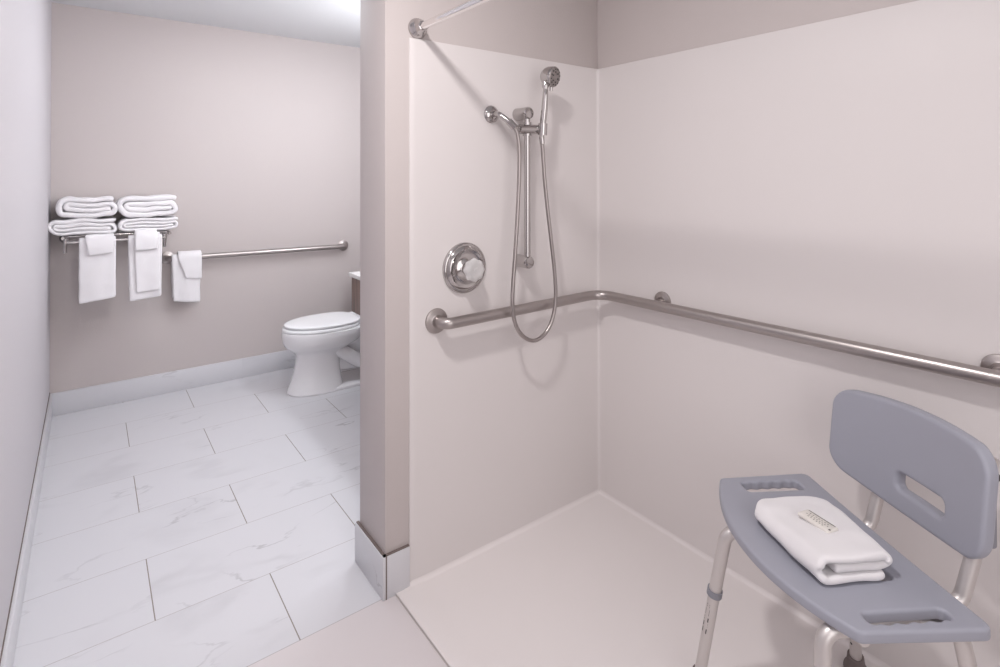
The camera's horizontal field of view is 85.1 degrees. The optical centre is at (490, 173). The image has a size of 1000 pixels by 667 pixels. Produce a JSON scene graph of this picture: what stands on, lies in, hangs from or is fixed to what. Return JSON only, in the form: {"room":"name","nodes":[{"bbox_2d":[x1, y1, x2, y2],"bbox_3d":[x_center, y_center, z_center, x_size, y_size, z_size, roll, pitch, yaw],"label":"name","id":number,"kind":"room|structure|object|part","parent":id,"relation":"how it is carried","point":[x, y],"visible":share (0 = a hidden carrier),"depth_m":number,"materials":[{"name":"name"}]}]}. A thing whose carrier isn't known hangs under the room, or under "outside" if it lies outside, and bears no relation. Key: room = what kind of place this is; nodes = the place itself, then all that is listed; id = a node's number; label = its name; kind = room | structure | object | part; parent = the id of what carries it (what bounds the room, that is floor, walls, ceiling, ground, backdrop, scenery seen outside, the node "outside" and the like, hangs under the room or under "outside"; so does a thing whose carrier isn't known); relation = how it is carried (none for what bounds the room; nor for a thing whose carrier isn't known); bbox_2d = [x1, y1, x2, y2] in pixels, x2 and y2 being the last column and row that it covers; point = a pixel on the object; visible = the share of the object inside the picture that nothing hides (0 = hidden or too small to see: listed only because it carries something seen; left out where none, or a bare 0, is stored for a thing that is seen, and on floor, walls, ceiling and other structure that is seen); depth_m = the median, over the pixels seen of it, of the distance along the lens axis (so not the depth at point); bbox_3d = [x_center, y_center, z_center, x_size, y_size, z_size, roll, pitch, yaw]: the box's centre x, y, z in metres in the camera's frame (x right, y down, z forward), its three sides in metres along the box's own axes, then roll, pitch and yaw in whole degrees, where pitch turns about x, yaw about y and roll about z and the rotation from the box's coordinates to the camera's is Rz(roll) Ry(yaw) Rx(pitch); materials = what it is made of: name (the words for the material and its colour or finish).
{"room":"accessible bathroom","nodes":[
{"label":"accessible bathroom","id":0,"kind":"room"},
{"bbox_2d":[0,0,51,654],"bbox_3d":[-1.067,0.183,1.063,0.100,2.354,5.180,0,-1,-36],"label":"wall","id":1,"kind":"structure","parent":0,"point":[25,25],"depth_m":1.77,"materials":[{"name":"grey paint"}]},
{"bbox_2d":[0,393,49,663],"bbox_3d":[-1.051,1.228,1.121,0.002,0.010,4.870,0,-1,-36],"label":"trim","id":2,"kind":"structure","parent":1,"relation":"attached to","point":[49,393],"depth_m":1.76,"materials":[{"name":"silver tile"}]},
{"bbox_2d":[0,393,51,666],"bbox_3d":[-1.045,1.295,1.122,0.010,0.132,4.866,0,-1,-36],"label":"baseboard","id":3,"kind":"structure","parent":1,"relation":"attached to","point":[7,660],"depth_m":1.80,"materials":[{"name":"stone"}]},
{"bbox_2d":[50,2,359,393],"bbox_3d":[-1.750,0.205,3.715,2.149,2.354,0.100,0,-1,-36],"label":"wall","id":4,"kind":"structure","parent":0,"point":[255,137],"depth_m":3.56,"materials":[{"name":"grey paint"}]},
{"bbox_2d":[59,230,171,253],"bbox_3d":[-2.170,0.389,3.169,0.547,0.089,0.277,0,-1,-36],"label":"towel rack","id":5,"kind":"object","parent":4,"relation":"attached to","point":[65,239],"visible":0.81,"depth_m":3.12,"materials":[{"name":"silver metal"}]},
{"bbox_2d":[48,217,117,235],"bbox_3d":[-2.310,0.299,3.087,0.321,0.098,0.209,0,-1,-36],"label":"bath towel","id":6,"kind":"object","parent":5,"relation":"on","point":[79,225],"visible":0.95,"depth_m":3.01,"materials":[{"name":"white fabric"}]},
{"bbox_2d":[55,196,117,217],"bbox_3d":[-2.293,0.192,3.098,0.284,0.122,0.202,0,-1,-36],"label":"bath towel","id":7,"kind":"object","parent":6,"relation":"on","point":[69,206],"visible":1,"depth_m":3.02,"materials":[{"name":"white fabric"}]},
{"bbox_2d":[79,236,115,303],"bbox_3d":[-2.170,0.530,3.005,0.168,0.358,0.052,0,-1,-36],"label":"hand towel","id":8,"kind":"object","parent":5,"relation":"hanging from","point":[97,273],"visible":0.86,"depth_m":2.98,"materials":[{"name":"white fabric"}]},
{"bbox_2d":[85,233,113,255],"bbox_3d":[-2.163,0.395,3.012,0.131,0.118,0.081,0,-1,-36],"label":"washcloth","id":9,"kind":"object","parent":8,"relation":"on","point":[96,244],"visible":0.98,"depth_m":2.98,"materials":[{"name":"white fabric"}]},
{"bbox_3d":[-2.146,0.350,3.136,0.500,0.012,0.012,0,-1,-36],"label":"shelf rail","id":10,"kind":"part","parent":5,"relation":"part of","materials":[{"name":"silver metal"}]},
{"bbox_2d":[128,234,161,300],"bbox_3d":[-1.992,0.539,3.136,0.166,0.374,0.052,0,-1,-36],"label":"hand towel","id":11,"kind":"object","parent":5,"relation":"hanging from","point":[133,295],"visible":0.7,"depth_m":3.08,"materials":[{"name":"white fabric"}]},
{"bbox_2d":[134,232,159,292],"bbox_3d":[-1.986,0.510,3.142,0.127,0.341,0.077,0,-1,-36],"label":"hand towel","id":12,"kind":"object","parent":5,"relation":"hanging from","point":[147,262],"visible":0.74,"depth_m":3.12,"materials":[{"name":"white fabric"}]},
{"bbox_2d":[134,229,157,250],"bbox_3d":[-1.990,0.387,3.141,0.115,0.130,0.105,0,-1,-36],"label":"washcloth","id":13,"kind":"object","parent":12,"relation":"on","point":[145,239],"visible":0.91,"depth_m":3.10,"materials":[{"name":"white fabric"}]},
{"bbox_2d":[117,215,177,231],"bbox_3d":[-2.061,0.300,3.269,0.307,0.084,0.213,0,-1,-36],"label":"bath towel","id":14,"kind":"object","parent":5,"relation":"on","point":[167,222],"visible":0.97,"depth_m":3.19,"materials":[{"name":"white fabric"}]},
{"bbox_2d":[116,194,177,217],"bbox_3d":[-2.064,0.196,3.268,0.310,0.134,0.201,0,-1,-36],"label":"bath towel","id":15,"kind":"object","parent":14,"relation":"on","point":[149,205],"visible":0.99,"depth_m":3.19,"materials":[{"name":"white fabric"}]},
{"bbox_2d":[52,350,295,415],"bbox_3d":[-1.714,1.318,3.660,1.948,0.128,0.013,0,-1,-36],"label":"baseboard","id":16,"kind":"structure","parent":4,"relation":"attached to","point":[69,401],"depth_m":3.42,"materials":[{"name":"stone"}]},
{"bbox_2d":[162,240,347,263],"bbox_3d":[-1.558,0.540,3.745,1.230,0.087,0.074,0,-1,-36],"label":"grab bar","id":17,"kind":"object","parent":4,"relation":"attached to","point":[342,245],"visible":0.94,"depth_m":3.72,"materials":[{"name":"silver metal"}]},
{"bbox_2d":[171,254,199,301],"bbox_3d":[-1.929,0.666,3.443,0.161,0.314,0.064,0,-1,-36],"label":"hand towel","id":18,"kind":"object","parent":17,"relation":"hanging from","point":[184,289],"visible":0.79,"depth_m":3.41,"materials":[{"name":"white fabric"}]},
{"bbox_2d":[177,250,201,278],"bbox_3d":[-1.915,0.581,3.457,0.132,0.179,0.090,0,-1,-36],"label":"washcloth","id":19,"kind":"object","parent":18,"relation":"on","point":[190,261],"visible":0.97,"depth_m":3.43,"materials":[{"name":"white fabric"}]},
{"bbox_2d":[51,0,359,47],"bbox_3d":[-0.245,-1.040,1.680,2.149,0.100,5.180,0,-1,-36],"label":"ceiling","id":20,"kind":"structure","parent":0,"point":[337,22],"depth_m":3.34,"materials":[{"name":"white paint"}]},
{"bbox_2d":[13,367,449,666],"bbox_3d":[-0.241,1.414,1.661,2.149,0.100,5.180,0,-1,-36],"label":"floor","id":21,"kind":"structure","parent":0,"point":[211,525],"depth_m":2.04,"materials":[{"name":"tile"}]},
{"bbox_2d":[281,312,359,396],"bbox_3d":[-0.971,1.005,3.611,0.800,0.751,0.460,0,-1,-36],"label":"toilet","id":22,"kind":"object","parent":21,"relation":"on","point":[323,345],"visible":0.61,"depth_m":3.41,"materials":[{"name":"white ceramic"}]},
{"bbox_3d":[-1.100,0.978,3.516,0.472,0.020,0.360,0,-1,-36],"label":"seat","id":23,"kind":"part","parent":22,"relation":"part of","materials":[{"name":"white plastic"}]},
{"bbox_3d":[-1.095,0.954,3.520,0.467,0.022,0.352,0,-1,-36],"label":"lid","id":24,"kind":"part","parent":22,"relation":"part of","materials":[{"name":"white plastic"}]},
{"bbox_2d":[396,596,448,666],"bbox_3d":[0.467,1.355,0.709,0.002,0.003,2.607,0,-1,-36],"label":"trim","id":25,"kind":"structure","parent":21,"relation":"on","point":[396,596],"depth_m":1.61,"materials":[{"name":"grey metal"}]},
{"bbox_2d":[396,489,890,666],"bbox_3d":[0.853,1.347,0.998,0.962,0.017,2.614,0,-1,-36],"label":"shower pan","id":26,"kind":"object","parent":21,"relation":"on","point":[591,581],"visible":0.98,"depth_m":1.72,"materials":[{"name":"white plastic"}]},
{"bbox_2d":[693,389,999,666],"bbox_3d":[0.789,0.958,1.277,0.533,0.804,0.568,0,0,-4],"label":"chair","id":27,"kind":"object","parent":26,"relation":"on","point":[876,440],"visible":0.81,"depth_m":1.19,"materials":[{"name":"grey plastic"}]},
{"bbox_3d":[0.563,1.190,1.413,0.080,0.313,0.028,-1,-1,44],"label":"leg","id":28,"kind":"part","parent":27,"relation":"part of","materials":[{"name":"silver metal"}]},
{"bbox_3d":[0.697,0.980,1.379,0.274,0.195,0.056,0,0,4],"label":"leg","id":29,"kind":"part","parent":27,"relation":"part of","materials":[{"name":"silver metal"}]},
{"bbox_2d":[754,496,890,585],"bbox_3d":[0.756,0.831,1.260,0.207,0.059,0.259,0,0,-4],"label":"folded towel","id":30,"kind":"object","parent":27,"relation":"on","point":[846,555],"visible":0.94,"depth_m":1.20,"materials":[{"name":"white fabric"}]},
{"bbox_2d":[798,509,837,532],"bbox_3d":[0.757,0.806,1.260,0.036,0.009,0.078,0,0,-21],"label":"soap","id":31,"kind":"object","parent":30,"relation":"on","point":[809,516],"visible":1,"depth_m":1.25,"materials":[{"name":"white paper"}]},
{"bbox_2d":[807,513,828,526],"bbox_3d":[0.755,0.802,1.260,0.016,0.001,0.055,0,0,-21],"label":"print","id":32,"kind":"object","parent":31,"relation":"on","point":[812,518],"depth_m":1.26,"materials":[{"name":"grey paper"}]},
{"bbox_3d":[0.762,0.874,1.283,0.341,0.029,0.545,0,0,-4],"label":"seat","id":33,"kind":"part","parent":27,"relation":"part of","materials":[{"name":"grey plastic"}]},
{"bbox_3d":[0.971,1.190,1.449,0.028,0.315,0.107,0,-1,33],"label":"leg","id":34,"kind":"part","parent":27,"relation":"part of","materials":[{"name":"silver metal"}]},
{"bbox_3d":[0.741,0.977,1.075,0.228,0.194,0.048,0,0,-4],"label":"leg","id":35,"kind":"part","parent":27,"relation":"part of","materials":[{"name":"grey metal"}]},
{"bbox_3d":[0.983,0.679,1.286,0.071,0.248,0.405,0,0,-9],"label":"backrest","id":36,"kind":"part","parent":27,"relation":"part of","materials":[{"name":"grey plastic"}]},
{"bbox_3d":[0.857,0.978,1.089,0.236,0.195,0.037,0,0,12],"label":"leg","id":37,"kind":"part","parent":27,"relation":"part of","materials":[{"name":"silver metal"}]},
{"bbox_2d":[349,271,359,314],"bbox_3d":[-0.244,0.686,2.841,0.554,0.225,1.216,0,-1,-36],"label":"bathroom vanity","id":38,"kind":"object","parent":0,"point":[355,276],"visible":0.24,"depth_m":3.11,"materials":[{"name":"brown wood"}]},
{"bbox_2d":[349,271,359,279],"bbox_3d":[-0.244,0.585,2.842,0.554,0.024,1.216,0,-1,-36],"label":"countertop","id":39,"kind":"structure","parent":38,"relation":"on","point":[356,275],"depth_m":3.12,"materials":[{"name":"white stone"}]},
{"bbox_2d":[360,0,596,553],"bbox_3d":[0.000,0.190,2.140,1.001,2.354,0.205,0,-1,-36],"label":"wall partition","id":40,"kind":"structure","parent":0,"point":[560,31],"depth_m":1.81,"materials":[{"name":"grey paint"}]},
{"bbox_2d":[355,522,385,600],"bbox_3d":[-0.407,1.298,1.829,0.011,0.135,0.229,0,-1,-36],"label":"baseboard","id":41,"kind":"structure","parent":40,"relation":"attached to","point":[368,558],"depth_m":1.81,"materials":[{"name":"stone"}]},
{"bbox_2d":[356,521,408,599],"bbox_3d":[-0.370,1.296,1.854,0.092,0.138,0.226,0,-1,-36],"label":"trim","id":42,"kind":"structure","parent":41,"relation":"attached to","point":[364,530],"depth_m":1.78,"materials":[{"name":"silver metal"}]},
{"bbox_2d":[387,547,409,598],"bbox_3d":[-0.303,1.297,1.770,0.084,0.135,0.010,0,-1,-36],"label":"baseboard","id":43,"kind":"structure","parent":40,"relation":"attached to","point":[398,563],"depth_m":1.77,"materials":[{"name":"stone"}]},
{"bbox_2d":[408,0,490,38],"bbox_3d":[0.529,-0.497,0.780,0.070,0.070,2.621,0,-1,-36],"label":"curtain rod","id":44,"kind":"object","parent":40,"relation":"attached to","point":[417,28],"visible":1,"depth_m":1.71,"materials":[{"name":"silver metal"}]},
{"bbox_3d":[0.530,-0.497,0.779,0.025,0.025,2.613,0,-1,-36],"label":"rod","id":45,"kind":"part","parent":44,"relation":"part of","materials":[{"name":"silver metal"}]},
{"bbox_2d":[442,242,485,293],"bbox_3d":[-0.071,0.335,1.901,0.180,0.180,0.080,0,-1,-36],"label":"shower valve","id":46,"kind":"object","parent":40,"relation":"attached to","point":[464,265],"visible":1,"depth_m":1.89,"materials":[{"name":"silver metal"}]},
{"bbox_3d":[-0.058,0.335,1.883,0.084,0.084,0.032,0,-1,-36],"label":"clear knob","id":47,"kind":"part","parent":46,"relation":"part of","materials":[{"name":"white plastic"}]},
{"bbox_2d":[484,105,516,129],"bbox_3d":[0.042,-0.202,1.991,0.122,0.095,0.057,0,0,23],"label":"shower arm","id":48,"kind":"object","parent":40,"relation":"attached to","point":[491,114],"visible":1,"depth_m":1.99,"materials":[{"name":"silver metal"}]},
{"bbox_2d":[510,127,557,342],"bbox_3d":[0.157,0.224,2.002,0.218,0.790,0.031,0,-1,-35],"label":"shower hose","id":49,"kind":"object","parent":48,"relation":"attached to","point":[541,139],"visible":1,"depth_m":1.97,"materials":[{"name":"silver metal"}]},
{"bbox_2d":[512,107,547,268],"bbox_3d":[0.143,0.054,2.049,0.126,0.605,0.098,0,0,-15],"label":"shower rail","id":50,"kind":"object","parent":40,"relation":"attached to","point":[527,129],"visible":0.89,"depth_m":2.02,"materials":[{"name":"silver metal"}]},
{"bbox_3d":[0.136,0.054,2.033,0.024,0.555,0.024,0,-1,-36],"label":"rail","id":51,"kind":"part","parent":50,"relation":"part of","materials":[{"name":"silver metal"}]},
{"bbox_2d":[539,66,559,136],"bbox_3d":[0.223,-0.266,2.035,0.079,0.265,0.071,0,-1,-36],"label":"shower head","id":52,"kind":"object","parent":50,"relation":"attached to","point":[549,76],"visible":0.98,"depth_m":2.02,"materials":[{"name":"silver metal"}]},
{"bbox_3d":[0.199,-0.245,2.029,0.030,0.223,0.039,0,-1,-36],"label":"handle","id":53,"kind":"part","parent":52,"relation":"part of","materials":[{"name":"silver metal"}]},
{"bbox_2d":[597,0,917,68],"bbox_3d":[0.582,0.190,2.278,0.100,2.354,5.180,0,-1,-36],"label":"wall","id":54,"kind":"structure","parent":0,"point":[628,31],"depth_m":1.99,"materials":[{"name":"grey paint"}]},
{"bbox_2d":[409,0,999,666],"bbox_3d":[0.874,0.448,1.026,0.915,1.818,2.621,0,-1,-36],"label":"shower surround","id":55,"kind":"object","parent":54,"relation":"attached to","point":[839,177],"depth_m":1.85,"materials":[{"name":"white plastic"}]},
{"bbox_2d":[425,290,999,387],"bbox_3d":[0.978,0.486,1.464,2.406,0.115,0.729,0,-1,34],"label":"grab bar","id":56,"kind":"object","parent":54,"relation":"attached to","point":[988,373],"visible":1,"depth_m":1.71,"materials":[{"name":"silver metal"}]}
]}

